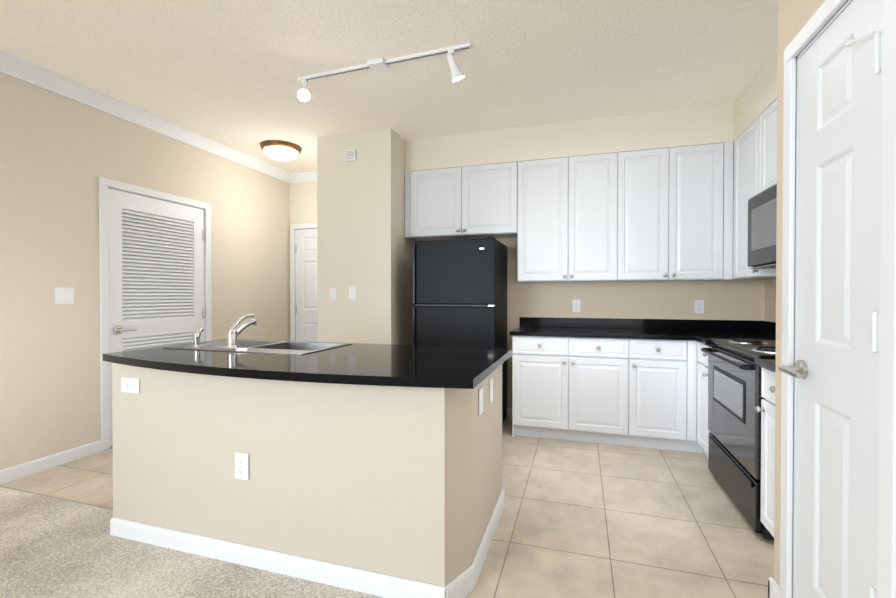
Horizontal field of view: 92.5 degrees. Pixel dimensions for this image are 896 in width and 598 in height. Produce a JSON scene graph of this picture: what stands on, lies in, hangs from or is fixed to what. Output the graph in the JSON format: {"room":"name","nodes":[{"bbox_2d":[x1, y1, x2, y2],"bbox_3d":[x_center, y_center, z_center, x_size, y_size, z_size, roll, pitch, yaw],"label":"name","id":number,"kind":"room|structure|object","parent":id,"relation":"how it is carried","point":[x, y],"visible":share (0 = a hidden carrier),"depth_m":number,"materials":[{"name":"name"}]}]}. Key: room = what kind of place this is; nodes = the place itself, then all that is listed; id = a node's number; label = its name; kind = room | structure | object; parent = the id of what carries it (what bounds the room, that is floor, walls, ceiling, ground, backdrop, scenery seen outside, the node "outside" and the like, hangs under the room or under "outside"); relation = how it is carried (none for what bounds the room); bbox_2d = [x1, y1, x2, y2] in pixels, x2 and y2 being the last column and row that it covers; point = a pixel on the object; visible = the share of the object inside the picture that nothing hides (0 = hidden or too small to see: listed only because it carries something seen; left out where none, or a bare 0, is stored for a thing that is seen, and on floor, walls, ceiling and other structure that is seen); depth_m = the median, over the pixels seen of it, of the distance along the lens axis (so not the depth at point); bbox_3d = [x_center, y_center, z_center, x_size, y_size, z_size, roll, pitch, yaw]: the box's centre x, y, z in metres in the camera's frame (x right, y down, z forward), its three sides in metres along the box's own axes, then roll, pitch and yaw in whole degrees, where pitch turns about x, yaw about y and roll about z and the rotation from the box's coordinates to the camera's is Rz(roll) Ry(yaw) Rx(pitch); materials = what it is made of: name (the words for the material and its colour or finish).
{"room":"kitchen","nodes":[
{"label":"kitchen","id":0,"kind":"room"},
{"bbox_2d":[0,72,289,469],"bbox_3d":[-3.197,-0.184,1.871,0.120,2.740,7.820,0,1,17],"label":"wall","id":1,"kind":"structure","parent":0,"point":[60,155],"depth_m":3.15,"materials":[{"name":"paint"}]},
{"bbox_2d":[0,440,100,483],"bbox_3d":[-3.487,1.152,0.720,0.013,0.088,5.427,0,1,17],"label":"baseboard","id":2,"kind":"structure","parent":1,"relation":"attached to","point":[36,466],"depth_m":2.98,"materials":[{"name":"white wood"}]},
{"bbox_2d":[55,287,73,303],"bbox_3d":[-2.751,-0.030,3.079,0.016,0.118,0.118,0,1,17],"label":"light switch","id":3,"kind":"object","parent":1,"relation":"attached to","point":[63,295],"visible":1,"depth_m":3.08,"materials":[{"name":"white plastic"}]},
{"bbox_2d":[0,50,291,183],"bbox_3d":[-3.115,-1.499,1.769,0.088,0.105,7.699,0,1,17],"label":"crown molding","id":4,"kind":"structure","parent":1,"relation":"attached to","point":[14,66],"depth_m":3.42,"materials":[{"name":"white wood"}]},
{"bbox_2d":[99,177,211,450],"bbox_3d":[-2.558,0.107,3.809,0.176,2.120,1.037,0,1,17],"label":"door","id":5,"kind":"structure","parent":1,"relation":"in","point":[154,268],"depth_m":3.69,"materials":[{"name":"white wood"}]},
{"bbox_2d":[290,181,316,340],"bbox_3d":[-1.103,-0.216,5.253,1.880,2.740,0.120,0,1,17],"label":"wall","id":6,"kind":"structure","parent":0,"point":[303,202],"depth_m":5.41,"materials":[{"name":"paint"}]},
{"bbox_2d":[290,223,317,341],"bbox_3d":[-1.578,0.101,5.296,0.890,2.106,0.081,0,1,17],"label":"hall door","id":7,"kind":"structure","parent":6,"relation":"in","point":[304,280],"depth_m":5.40,"materials":[{"name":"white wood"}]},
{"bbox_2d":[292,170,316,182],"bbox_3d":[-1.463,-1.532,5.243,1.008,0.105,0.089,0,1,17],"label":"crown molding","id":8,"kind":"structure","parent":6,"relation":"attached to","point":[306,176],"depth_m":5.34,"materials":[{"name":"white wood"}]},
{"bbox_2d":[317,128,415,344],"bbox_3d":[-0.746,-0.209,4.546,0.780,2.740,1.020,0,1,17],"label":"wall","id":9,"kind":"structure","parent":0,"point":[364,246],"depth_m":4.06,"materials":[{"name":"paint"}]},
{"bbox_2d":[330,288,335,299],"bbox_3d":[-1.107,-0.055,4.115,0.072,0.116,0.016,0,1,17],"label":"light switch","id":10,"kind":"object","parent":9,"relation":"attached to","point":[332,290],"depth_m":4.12,"materials":[{"name":"white plastic"}]},
{"bbox_2d":[345,149,355,161],"bbox_3d":[-0.920,-1.364,4.041,0.110,0.110,0.023,0,1,17],"label":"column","id":11,"kind":"structure","parent":9,"relation":"attached to","point":[350,154],"depth_m":4.03,"materials":[{"name":"white plastic"}]},
{"bbox_2d":[349,287,355,298],"bbox_3d":[-0.906,-0.066,4.057,0.078,0.118,0.008,0,1,17],"label":"light switch","id":12,"kind":"object","parent":9,"relation":"attached to","point":[352,292],"depth_m":4.05,"materials":[{"name":"white plastic"}]},
{"bbox_2d":[0,417,773,597],"bbox_3d":[-0.737,1.244,1.123,5.270,0.100,7.820,0,1,17],"label":"floor","id":13,"kind":"structure","parent":0,"point":[578,519],"depth_m":2.27,"materials":[{"name":"beige tile"}]},
{"bbox_2d":[0,486,383,597],"bbox_3d":[-1.542,1.200,-0.209,4.280,0.012,4.800,0,1,17],"label":"floor carpet","id":14,"kind":"object","parent":13,"relation":"on","point":[52,547],"visible":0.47,"depth_m":1.89,"materials":[{"name":"beige carpet"}]},
{"bbox_2d":[110,363,477,597],"bbox_3d":[-0.791,0.752,1.935,1.825,0.868,0.150,0,1,17],"label":"wall","id":15,"kind":"structure","parent":13,"relation":"on","point":[390,491],"depth_m":1.81,"materials":[{"name":"beige paint"}]},
{"bbox_2d":[121,377,139,392],"bbox_3d":[-1.558,0.420,2.101,0.118,0.072,0.009,0,1,17],"label":"outlet","id":16,"kind":"object","parent":15,"relation":"attached to","point":[130,385],"depth_m":2.10,"materials":[{"name":"white plastic"}]},
{"bbox_2d":[235,452,248,479],"bbox_3d":[-0.918,0.740,1.906,0.074,0.118,0.009,0,1,17],"label":"outlet","id":17,"kind":"object","parent":15,"relation":"attached to","point":[241,459],"depth_m":1.90,"materials":[{"name":"white plastic"}]},
{"bbox_2d":[103,339,511,388],"bbox_3d":[-0.734,0.295,2.233,1.985,0.035,0.990,0,1,17],"label":"countertop","id":18,"kind":"structure","parent":15,"relation":"on","point":[412,366],"depth_m":1.90,"materials":[{"name":"black stone"}]},
{"bbox_2d":[192,314,256,349],"bbox_3d":[-1.246,0.178,2.477,0.399,0.187,0.221,0,1,17],"label":"faucet","id":19,"kind":"object","parent":18,"relation":"on","point":[234,331],"visible":1,"depth_m":2.41,"materials":[{"name":"silver metal"}]},
{"bbox_2d":[165,339,352,354],"bbox_3d":[-1.105,0.357,2.547,0.920,0.173,0.510,0,1,17],"label":"sink","id":20,"kind":"object","parent":18,"relation":"in","point":[280,347],"visible":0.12,"depth_m":2.65,"materials":[{"name":"silver metal"}]},
{"bbox_2d":[413,236,506,421],"bbox_3d":[0.135,0.310,4.042,0.745,1.702,0.682,0,1,17],"label":"fridge","id":21,"kind":"object","parent":13,"relation":"on","point":[459,292],"visible":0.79,"depth_m":3.75,"materials":[{"name":"black metal"}]},
{"bbox_2d":[478,364,504,577],"bbox_3d":[0.135,0.751,2.073,0.140,0.868,0.660,0,1,17],"label":"wall","id":22,"kind":"structure","parent":13,"relation":"on","point":[491,495],"depth_m":2.11,"materials":[{"name":"beige paint"}]},
{"bbox_2d":[479,387,482,415],"bbox_3d":[0.147,0.450,1.910,0.007,0.116,0.072,0,1,17],"label":"outlet","id":23,"kind":"object","parent":22,"relation":"attached to","point":[481,389],"depth_m":1.90,"materials":[{"name":"white plastic"}]},
{"bbox_2d":[489,377,492,402],"bbox_3d":[0.215,0.448,2.129,0.007,0.116,0.072,0,1,17],"label":"outlet","id":24,"kind":"object","parent":22,"relation":"attached to","point":[491,380],"depth_m":2.12,"materials":[{"name":"white plastic"}]},
{"bbox_2d":[512,335,631,445],"bbox_3d":[1.071,0.734,3.797,0.918,0.868,0.607,0,1,17],"label":"base cabinet","id":25,"kind":"object","parent":13,"relation":"on","point":[564,388],"depth_m":3.50,"materials":[{"name":"white wood"}]},
{"bbox_2d":[510,317,754,339],"bbox_3d":[1.589,0.237,3.604,2.052,0.125,0.659,0,1,17],"label":"countertop","id":26,"kind":"structure","parent":25,"relation":"on","point":[661,329],"depth_m":3.81,"materials":[{"name":"black stone"}]},
{"bbox_2d":[632,339,683,450],"bbox_3d":[1.737,0.736,3.591,0.475,0.868,0.607,0,1,17],"label":"base cabinet","id":27,"kind":"object","parent":13,"relation":"on","point":[648,393],"depth_m":3.32,"materials":[{"name":"white wood"}]},
{"bbox_2d":[684,340,755,458],"bbox_3d":[2.104,0.742,2.994,0.706,0.868,0.359,0,1,17],"label":"base cabinet","id":28,"kind":"object","parent":13,"relation":"on","point":[696,432],"depth_m":3.24,"materials":[{"name":"white wood"}]},
{"bbox_2d":[694,321,775,344],"bbox_3d":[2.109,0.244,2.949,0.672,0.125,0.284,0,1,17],"label":"countertop","id":29,"kind":"structure","parent":28,"relation":"on","point":[704,332],"depth_m":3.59,"materials":[{"name":"black stone"}]},
{"bbox_2d":[701,339,775,539],"bbox_3d":[1.909,0.621,2.415,0.701,1.080,0.851,0,1,17],"label":"stove","id":30,"kind":"object","parent":13,"relation":"on","point":[735,397],"visible":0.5,"depth_m":2.36,"materials":[{"name":"black metal"}]},
{"bbox_2d":[756,367,774,536],"bbox_3d":[1.761,0.753,1.778,0.643,0.868,0.444,0,1,17],"label":"base cabinet","id":31,"kind":"object","parent":13,"relation":"on","point":[767,409],"depth_m":2.01,"materials":[{"name":"white wood"}]},
{"bbox_2d":[750,333,775,371],"bbox_3d":[1.747,0.255,1.778,0.670,0.125,0.443,0,1,17],"label":"countertop","id":32,"kind":"structure","parent":31,"relation":"on","point":[767,363],"depth_m":2.05,"materials":[{"name":"black stone"}]},
{"bbox_2d":[0,0,777,172],"bbox_3d":[-0.737,-1.596,1.096,5.270,0.100,7.820,0,1,17],"label":"ceiling","id":33,"kind":"structure","parent":0,"point":[227,72],"depth_m":2.77,"materials":[{"name":"beige paint"}]},
{"bbox_2d":[260,140,301,160],"bbox_3d":[-1.721,-1.508,4.427,0.410,0.139,0.410,0,1,17],"label":"dome ceiling light","id":34,"kind":"object","parent":33,"relation":"attached to","point":[280,150],"visible":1,"depth_m":4.31,"materials":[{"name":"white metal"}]},
{"bbox_2d":[297,43,471,101],"bbox_3d":[-0.463,-1.460,2.805,1.266,0.204,0.146,0,1,17],"label":"track light","id":35,"kind":"object","parent":33,"relation":"attached to","point":[382,63],"visible":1,"depth_m":2.77,"materials":[{"name":"white metal"}]},
{"bbox_2d":[405,103,732,171],"bbox_3d":[1.121,-1.419,3.922,3.150,0.308,0.305,0,1,17],"label":"bulkhead soffit","id":36,"kind":"structure","parent":33,"relation":"attached to","point":[729,122],"depth_m":3.76,"materials":[{"name":"paint"}]},
{"bbox_2d":[733,47,777,141],"bbox_3d":[2.132,-1.405,2.413,0.325,0.308,1.920,0,1,17],"label":"bulkhead soffit","id":37,"kind":"structure","parent":33,"relation":"attached to","point":[762,90],"depth_m":2.96,"materials":[{"name":"paint"}]},
{"bbox_2d":[495,237,764,407],"bbox_3d":[1.241,-0.205,4.119,3.270,2.740,0.120,0,1,17],"label":"wall","id":38,"kind":"structure","parent":0,"point":[737,299],"depth_m":3.93,"materials":[{"name":"paint"}]},
{"bbox_2d":[405,167,464,240],"bbox_3d":[-0.104,-0.942,4.297,0.581,0.651,0.317,0,1,17],"label":"upper cabinet","id":39,"kind":"object","parent":38,"relation":"attached to","point":[432,197],"depth_m":4.15,"materials":[{"name":"white wood"}]},
{"bbox_2d":[461,162,516,238],"bbox_3d":[0.425,-0.940,4.133,0.526,0.651,0.317,0,1,17],"label":"upper cabinet","id":40,"kind":"object","parent":38,"relation":"attached to","point":[489,191],"depth_m":3.98,"materials":[{"name":"white wood"}]},
{"bbox_2d":[506,408,511,416],"bbox_3d":[0.189,1.117,4.387,1.110,0.088,0.014,0,1,17],"label":"baseboard","id":41,"kind":"structure","parent":38,"relation":"attached to","point":[509,410],"depth_m":4.25,"materials":[{"name":"white"}]},
{"bbox_2d":[517,157,568,281],"bbox_3d":[0.891,-0.716,3.991,0.449,1.096,0.317,0,1,17],"label":"upper cabinet","id":42,"kind":"object","parent":38,"relation":"attached to","point":[543,184],"depth_m":3.84,"materials":[{"name":"white wood"}]},
{"bbox_2d":[572,300,580,311],"bbox_3d":[1.217,0.055,4.059,0.074,0.118,0.009,0,1,17],"label":"outlet","id":43,"kind":"object","parent":38,"relation":"attached to","point":[576,304],"depth_m":4.06,"materials":[{"name":"white plastic"}]},
{"bbox_2d":[569,152,620,281],"bbox_3d":[1.299,-0.715,3.865,0.405,1.096,0.317,0,1,17],"label":"upper cabinet","id":44,"kind":"object","parent":38,"relation":"attached to","point":[594,180],"depth_m":3.71,"materials":[{"name":"white wood"}]},
{"bbox_2d":[621,148,668,281],"bbox_3d":[1.681,-0.714,3.746,0.395,1.096,0.317,0,1,17],"label":"upper cabinet","id":45,"kind":"object","parent":38,"relation":"attached to","point":[644,173],"depth_m":3.59,"materials":[{"name":"white wood"}]},
{"bbox_2d":[665,142,724,280],"bbox_3d":[2.096,-0.713,3.605,0.481,1.096,0.341,0,1,17],"label":"upper cabinet","id":46,"kind":"object","parent":38,"relation":"attached to","point":[672,214],"depth_m":3.48,"materials":[{"name":"white wood"}]},
{"bbox_2d":[694,300,703,312],"bbox_3d":[2.201,0.058,3.755,0.074,0.118,0.009,0,1,17],"label":"outlet","id":47,"kind":"object","parent":38,"relation":"attached to","point":[698,307],"depth_m":3.75,"materials":[{"name":"white plastic"}]},
{"bbox_2d":[765,279,775,321],"bbox_3d":[2.377,-0.189,2.461,0.120,2.740,2.375,0,1,17],"label":"wall","id":48,"kind":"structure","parent":0,"point":[770,300],"depth_m":3.50,"materials":[{"name":"paint"}]},
{"bbox_2d":[721,115,775,280],"bbox_3d":[2.310,-0.708,3.114,0.390,1.096,0.561,0,1,17],"label":"upper cabinet","id":49,"kind":"object","parent":48,"relation":"attached to","point":[740,154],"depth_m":3.25,"materials":[{"name":"white wood"}]},
{"bbox_2d":[757,99,776,193],"bbox_3d":[2.191,-0.961,2.619,0.327,0.580,0.451,0,1,17],"label":"upper cabinet","id":50,"kind":"object","parent":48,"relation":"attached to","point":[767,141],"depth_m":2.78,"materials":[{"name":"white wood"}]},
{"bbox_2d":[748,183,776,268],"bbox_3d":[2.078,-0.440,2.423,0.421,0.470,0.890,0,1,17],"label":"microwave","id":51,"kind":"object","parent":50,"relation":"attached to","point":[762,217],"visible":0.27,"depth_m":2.66,"materials":[{"name":"black"}]},
{"bbox_2d":[774,0,846,597],"bbox_3d":[0.898,-0.158,-0.844,0.750,2.740,5.055,0,1,17],"label":"wall","id":52,"kind":"structure","parent":0,"point":[794,16],"depth_m":1.65,"materials":[{"name":"paint"}]},
{"bbox_2d":[778,0,895,597],"bbox_3d":[1.187,0.136,1.294,0.181,2.109,0.603,0,1,17],"label":"closet door","id":53,"kind":"structure","parent":52,"relation":"in","point":[839,505],"depth_m":1.27,"materials":[{"name":"white wood"}]}
]}

